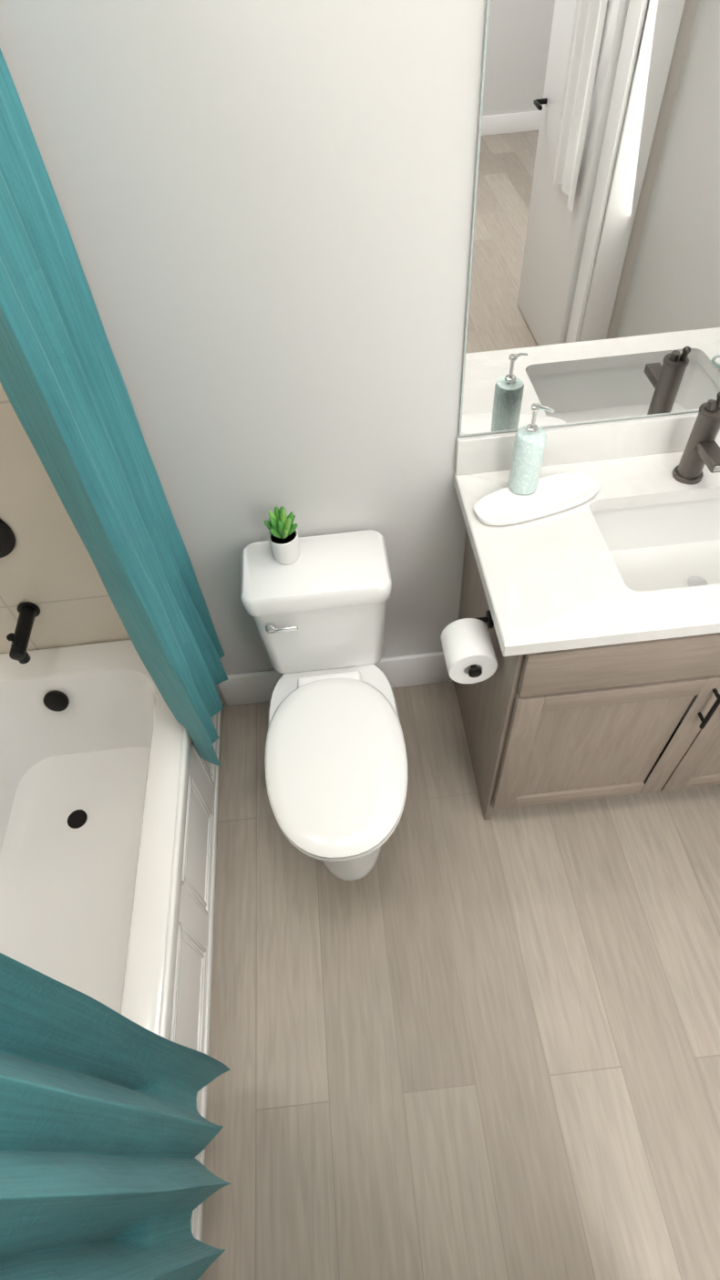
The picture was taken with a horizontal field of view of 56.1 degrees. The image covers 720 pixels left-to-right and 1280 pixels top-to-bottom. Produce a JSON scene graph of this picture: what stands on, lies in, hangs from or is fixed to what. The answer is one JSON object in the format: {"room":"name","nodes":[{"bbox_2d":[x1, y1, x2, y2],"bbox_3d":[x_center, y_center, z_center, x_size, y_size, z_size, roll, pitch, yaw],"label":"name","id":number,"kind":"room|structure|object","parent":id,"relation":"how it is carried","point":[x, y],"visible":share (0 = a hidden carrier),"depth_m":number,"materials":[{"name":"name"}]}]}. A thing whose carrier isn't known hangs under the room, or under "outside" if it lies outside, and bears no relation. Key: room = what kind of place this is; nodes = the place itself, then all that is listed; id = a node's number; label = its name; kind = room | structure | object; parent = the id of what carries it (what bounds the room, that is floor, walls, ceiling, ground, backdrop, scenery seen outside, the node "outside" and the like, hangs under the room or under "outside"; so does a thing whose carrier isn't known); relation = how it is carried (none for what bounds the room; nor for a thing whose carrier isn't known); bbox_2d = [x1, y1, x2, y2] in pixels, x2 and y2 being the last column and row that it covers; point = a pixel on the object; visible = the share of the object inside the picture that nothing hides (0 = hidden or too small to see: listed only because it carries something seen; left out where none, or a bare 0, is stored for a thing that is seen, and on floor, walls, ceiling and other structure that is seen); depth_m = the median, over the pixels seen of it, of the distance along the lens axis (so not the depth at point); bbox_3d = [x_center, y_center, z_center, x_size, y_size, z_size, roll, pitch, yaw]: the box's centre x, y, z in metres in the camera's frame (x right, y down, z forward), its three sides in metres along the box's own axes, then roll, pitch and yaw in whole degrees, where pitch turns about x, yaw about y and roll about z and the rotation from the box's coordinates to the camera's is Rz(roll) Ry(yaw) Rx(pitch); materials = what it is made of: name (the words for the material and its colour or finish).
{"room":"bathroom","nodes":[
{"label":"bathroom","id":0,"kind":"room"},
{"bbox_2d":[0,0,486,703],"bbox_3d":[-0.024,-0.843,1.220,2.920,3.100,0.120,-6,52,-1],"label":"wall","id":1,"kind":"structure","parent":0,"point":[266,206],"depth_m":1.25,"materials":[{"name":"paint"}]},
{"bbox_2d":[0,381,130,653],"bbox_3d":[-0.959,-0.782,1.050,0.782,2.800,0.010,-6,52,-1],"label":"wall tile","id":2,"kind":"structure","parent":1,"relation":"attached to","point":[47,568],"depth_m":1.79,"materials":[{"name":"beige tile"}]},
{"bbox_2d":[0,518,15,557],"bbox_3d":[-0.949,-0.237,1.670,0.170,0.179,0.065,-6,52,-1],"label":"shower valve","id":3,"kind":"object","parent":2,"relation":"attached to","point":[7,541],"visible":1,"depth_m":1.70,"materials":[{"name":"black metal"}]},
{"bbox_2d":[6,601,40,663],"bbox_3d":[-0.928,-0.024,1.857,0.060,0.092,0.168,-6,52,-1],"label":"tub spout","id":4,"kind":"object","parent":2,"relation":"attached to","point":[29,613],"visible":1,"depth_m":1.84,"materials":[{"name":"black metal"}]},
{"bbox_2d":[458,0,719,436],"bbox_3d":[0.635,-0.861,1.190,0.870,1.068,0.006,-6,52,-1],"label":"mirror","id":5,"kind":"object","parent":1,"relation":"attached to","point":[593,291],"visible":1,"depth_m":1.25,"materials":[{"name":"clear mirror"}]},
{"bbox_2d":[200,680,719,1279],"bbox_3d":[0.799,2.364,0.643,5.000,0.060,5.980,-6,52,-1],"label":"floor","id":6,"kind":"structure","parent":0,"point":[454,1034],"depth_m":1.72,"materials":[{"name":"brown wood"}]},
{"bbox_2d":[0,640,222,1279],"bbox_3d":[-0.795,0.797,1.692,0.774,0.420,1.674,-6,52,-1],"label":"bathtub","id":7,"kind":"object","parent":6,"relation":"on","point":[109,787],"visible":0.56,"depth_m":1.95,"materials":[{"name":"white ceramic"}]},
{"bbox_2d":[240,529,407,880],"bbox_3d":[-0.070,0.250,1.853,0.378,0.760,0.761,-6,52,-1],"label":"toilet","id":8,"kind":"object","parent":6,"relation":"on","point":[335,761],"visible":1,"depth_m":1.72,"materials":[{"name":"white ceramic"}]},
{"bbox_2d":[263,505,299,564],"bbox_3d":[-0.192,-0.266,1.685,0.081,0.156,0.086,-6,52,-1],"label":"potted plant","id":9,"kind":"object","parent":8,"relation":"on","point":[283,536],"visible":1,"depth_m":1.67,"materials":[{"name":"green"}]},
{"bbox_2d":[218,651,453,706],"bbox_3d":[-0.075,0.134,2.326,0.803,0.165,0.016,-6,52,-1],"label":"baseboard","id":10,"kind":"structure","parent":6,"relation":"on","point":[397,671],"depth_m":2.27,"materials":[{"name":"white"}]},
{"bbox_2d":[454,391,719,819],"bbox_3d":[0.839,-0.040,1.782,1.120,1.126,0.586,-6,52,-1],"label":"bathroom vanity","id":11,"kind":"object","parent":6,"relation":"on","point":[603,604],"visible":1,"depth_m":1.61,"materials":[{"name":"white stone"}]},
{"bbox_2d":[440,609,497,683],"bbox_3d":[0.262,0.015,1.603,0.129,0.116,0.177,-6,52,-1],"label":"paper holder","id":12,"kind":"object","parent":11,"relation":"attached to","point":[469,654],"visible":0.96,"depth_m":1.56,"materials":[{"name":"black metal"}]},
{"bbox_2d":[474,472,599,525],"bbox_3d":[0.415,-0.332,1.588,0.310,0.020,0.118,-18,53,-10],"label":"soap tray","id":13,"kind":"object","parent":11,"relation":"on","point":[554,493],"visible":0.98,"depth_m":1.58,"materials":[{"name":"stone"}]},
{"bbox_2d":[508,402,554,495],"bbox_3d":[0.382,-0.432,1.519,0.072,0.216,0.068,-6,52,-1],"label":"soap dispenser","id":14,"kind":"object","parent":13,"relation":"on","point":[530,443],"visible":1,"depth_m":1.50,"materials":[{"name":"teal glass"}]},
{"bbox_3d":[-0.498,-0.535,0.067,0.060,0.060,1.676,-6,52,-1],"label":"curtain rod","id":15,"kind":"object","parent":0,"visible":0},
{"bbox_2d":[0,48,228,766],"bbox_3d":[-0.498,-0.459,1.163,0.130,2.150,0.408,-6,52,-1],"label":"shower curtain","id":16,"kind":"object","parent":15,"relation":"hanging from","point":[63,385],"visible":1,"depth_m":1.22,"materials":[{"name":"teal fabric"}]},
{"bbox_2d":[0,952,232,1279],"bbox_3d":[-0.393,0.531,0.551,0.129,2.170,0.522,-6,52,-1],"label":"shower curtain","id":17,"kind":"object","parent":15,"relation":"hanging from","point":[108,1132],"visible":1,"depth_m":0.95,"materials":[{"name":"teal fabric"}]}
]}

